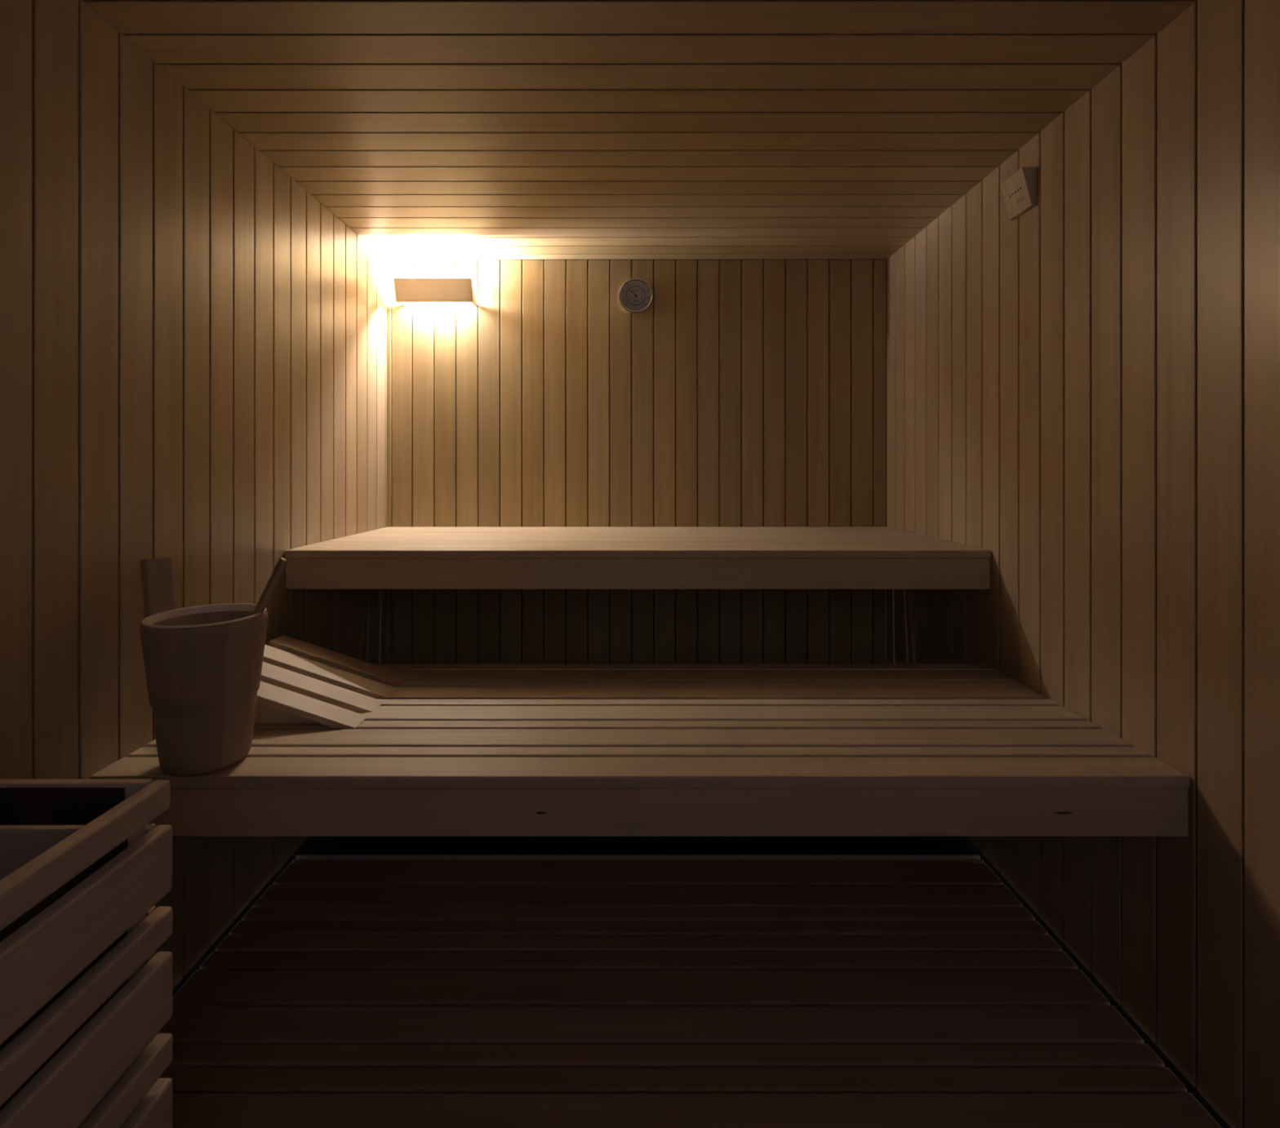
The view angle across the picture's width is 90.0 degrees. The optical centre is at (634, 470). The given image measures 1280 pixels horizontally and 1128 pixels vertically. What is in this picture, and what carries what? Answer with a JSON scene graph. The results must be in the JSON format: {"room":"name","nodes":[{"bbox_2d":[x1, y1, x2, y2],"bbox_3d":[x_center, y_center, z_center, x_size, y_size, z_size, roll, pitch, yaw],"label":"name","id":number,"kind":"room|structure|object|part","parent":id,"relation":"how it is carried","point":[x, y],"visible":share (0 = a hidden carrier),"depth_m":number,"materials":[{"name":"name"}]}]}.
{"room":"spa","nodes":[
{"label":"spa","id":0,"kind":"room"},
{"bbox_2d":[0,0,386,989],"bbox_3d":[-1.153,0.152,1.140,0.080,2.200,3.480,0,0,0],"label":"wall","id":1,"kind":"structure","parent":0,"point":[193,344],"depth_m":1.46,"materials":[{"name":"brown wood"}]},
{"bbox_2d":[89,663,1190,836],"bbox_3d":[0.011,0.686,1.686,2.246,0.124,0.764,0,0,0],"label":"bench","id":2,"kind":"object","parent":1,"relation":"attached to","point":[457,749],"visible":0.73,"depth_m":1.37,"materials":[{"name":"brown wood"}]},
{"bbox_2d":[139,556,268,776],"bbox_3d":[-0.941,0.409,1.375,0.272,0.430,0.229,0,0,0],"label":"bucket","id":3,"kind":"object","parent":2,"relation":"on","point":[203,664],"visible":0.98,"depth_m":1.30,"materials":[{"name":"brown wood"}]},
{"bbox_2d":[251,557,287,615],"bbox_3d":[-0.861,0.383,1.393,0.196,0.382,0.068,0,0,-21],"label":"ladle","id":4,"kind":"object","parent":3,"relation":"in","point":[278,570],"visible":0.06,"depth_m":1.39,"materials":[{"name":"brown wood"}]},
{"bbox_2d":[254,635,410,728],"bbox_3d":[-0.869,0.560,1.740,0.388,0.127,0.385,0,0,0],"label":"headrest cover","id":5,"kind":"object","parent":2,"relation":"on","point":[301,682],"visible":0.75,"depth_m":1.71,"materials":[{"name":"brown wood"}]},
{"bbox_2d":[386,259,887,663],"bbox_3d":[0.011,0.152,2.917,2.287,2.200,0.086,0,0,0],"label":"wall","id":6,"kind":"structure","parent":0,"point":[746,393],"depth_m":2.88,"materials":[{"name":"brown wood"}]},
{"bbox_2d":[393,278,476,306],"bbox_3d":[-0.876,-0.784,2.825,0.337,0.094,0.109,0,0,0],"label":"wall lamp","id":7,"kind":"object","parent":6,"relation":"attached to","point":[406,290],"visible":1,"depth_m":2.79,"materials":[{"name":"brown wood"}]},
{"bbox_3d":[-1.038,-0.771,2.835,0.011,0.066,0.087,0,0,0],"label":"panel","id":8,"kind":"part","parent":7,"relation":"part of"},
{"bbox_3d":[-0.714,-0.771,2.835,0.011,0.066,0.087,0,0,0],"label":"panel","id":9,"kind":"part","parent":7,"relation":"part of","materials":[{"name":"beige wood"}]},
{"bbox_2d":[617,278,653,313],"bbox_3d":[0.005,-0.778,2.865,0.156,0.156,0.030,0,0,0],"label":"thermometer","id":10,"kind":"object","parent":6,"relation":"attached to","point":[635,295],"visible":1,"depth_m":2.86,"materials":[{"name":"metal"}]},
{"bbox_2d":[284,526,991,589],"bbox_3d":[0.011,0.317,2.455,2.246,0.124,0.845,0,0,0],"label":"bench","id":11,"kind":"object","parent":6,"relation":"attached to","point":[389,557],"visible":0.99,"depth_m":2.03,"materials":[{"name":"brown wood"}]},
{"bbox_3d":[0.011,0.268,2.455,2.246,0.026,0.845,0,0,0],"label":"seat","id":12,"kind":"part","parent":11,"relation":"part of","materials":[{"name":"brown wood"}]},
{"bbox_2d":[82,0,1197,260],"bbox_3d":[0.011,-0.988,1.180,2.407,0.080,3.560,0,0,0],"label":"ceiling","id":13,"kind":"structure","parent":0,"point":[433,130],"depth_m":1.65,"materials":[{"name":"brown wood"}]},
{"bbox_2d":[172,836,1231,1127],"bbox_3d":[0.011,1.332,1.140,2.407,0.080,3.640,0,0,0],"label":"floor","id":14,"kind":"structure","parent":0,"point":[312,845],"depth_m":2.19,"materials":[{"name":"concrete"}]},
{"bbox_2d":[155,859,1222,1127],"bbox_3d":[0.011,1.272,1.007,2.219,0.040,2.103,0,0,0],"label":"duckboard","id":15,"kind":"object","parent":14,"relation":"on","point":[351,993],"visible":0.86,"depth_m":1.49,"materials":[{"name":"brown wood"}]},
{"bbox_2d":[0,779,172,1127],"bbox_3d":[-0.867,0.836,0.571,0.480,0.832,0.602,0,0,0],"label":"guard","id":16,"kind":"object","parent":15,"relation":"on","point":[86,991],"visible":1,"depth_m":0.76,"materials":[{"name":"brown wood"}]},
{"bbox_3d":[-0.881,0.440,0.865,0.452,0.040,0.014,0,0,0],"label":"rail","id":17,"kind":"part","parent":16,"relation":"part of","materials":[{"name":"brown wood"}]},
{"bbox_3d":[-0.641,0.440,0.571,0.023,0.040,0.602,0,0,0],"label":"rail","id":18,"kind":"part","parent":16,"relation":"part of","materials":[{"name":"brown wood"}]},
{"bbox_3d":[-0.668,0.859,0.842,0.030,0.787,0.030,0,0,0],"label":"post","id":19,"kind":"part","parent":16,"relation":"part of","materials":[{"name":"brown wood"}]},
{"bbox_2d":[887,0,1279,1127],"bbox_3d":[1.174,0.152,1.140,0.080,2.200,3.480,0,0,0],"label":"wall","id":20,"kind":"structure","parent":0,"point":[1083,387],"depth_m":1.44,"materials":[{"name":"brown wood"}]},
{"bbox_2d":[295,854,980,859],"bbox_3d":[0.011,1.266,2.066,2.207,0.045,0.007,0,0,0],"label":"trim","id":21,"kind":"structure","parent":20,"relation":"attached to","point":[297,856],"depth_m":2.06,"materials":[{"name":"brown wood"}]},
{"bbox_2d":[1000,167,1036,220],"bbox_3d":[1.113,-0.800,1.857,0.042,0.108,0.107,0,0,0],"label":"sensor box","id":22,"kind":"object","parent":20,"relation":"attached to","point":[1019,190],"visible":1,"depth_m":1.84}
]}

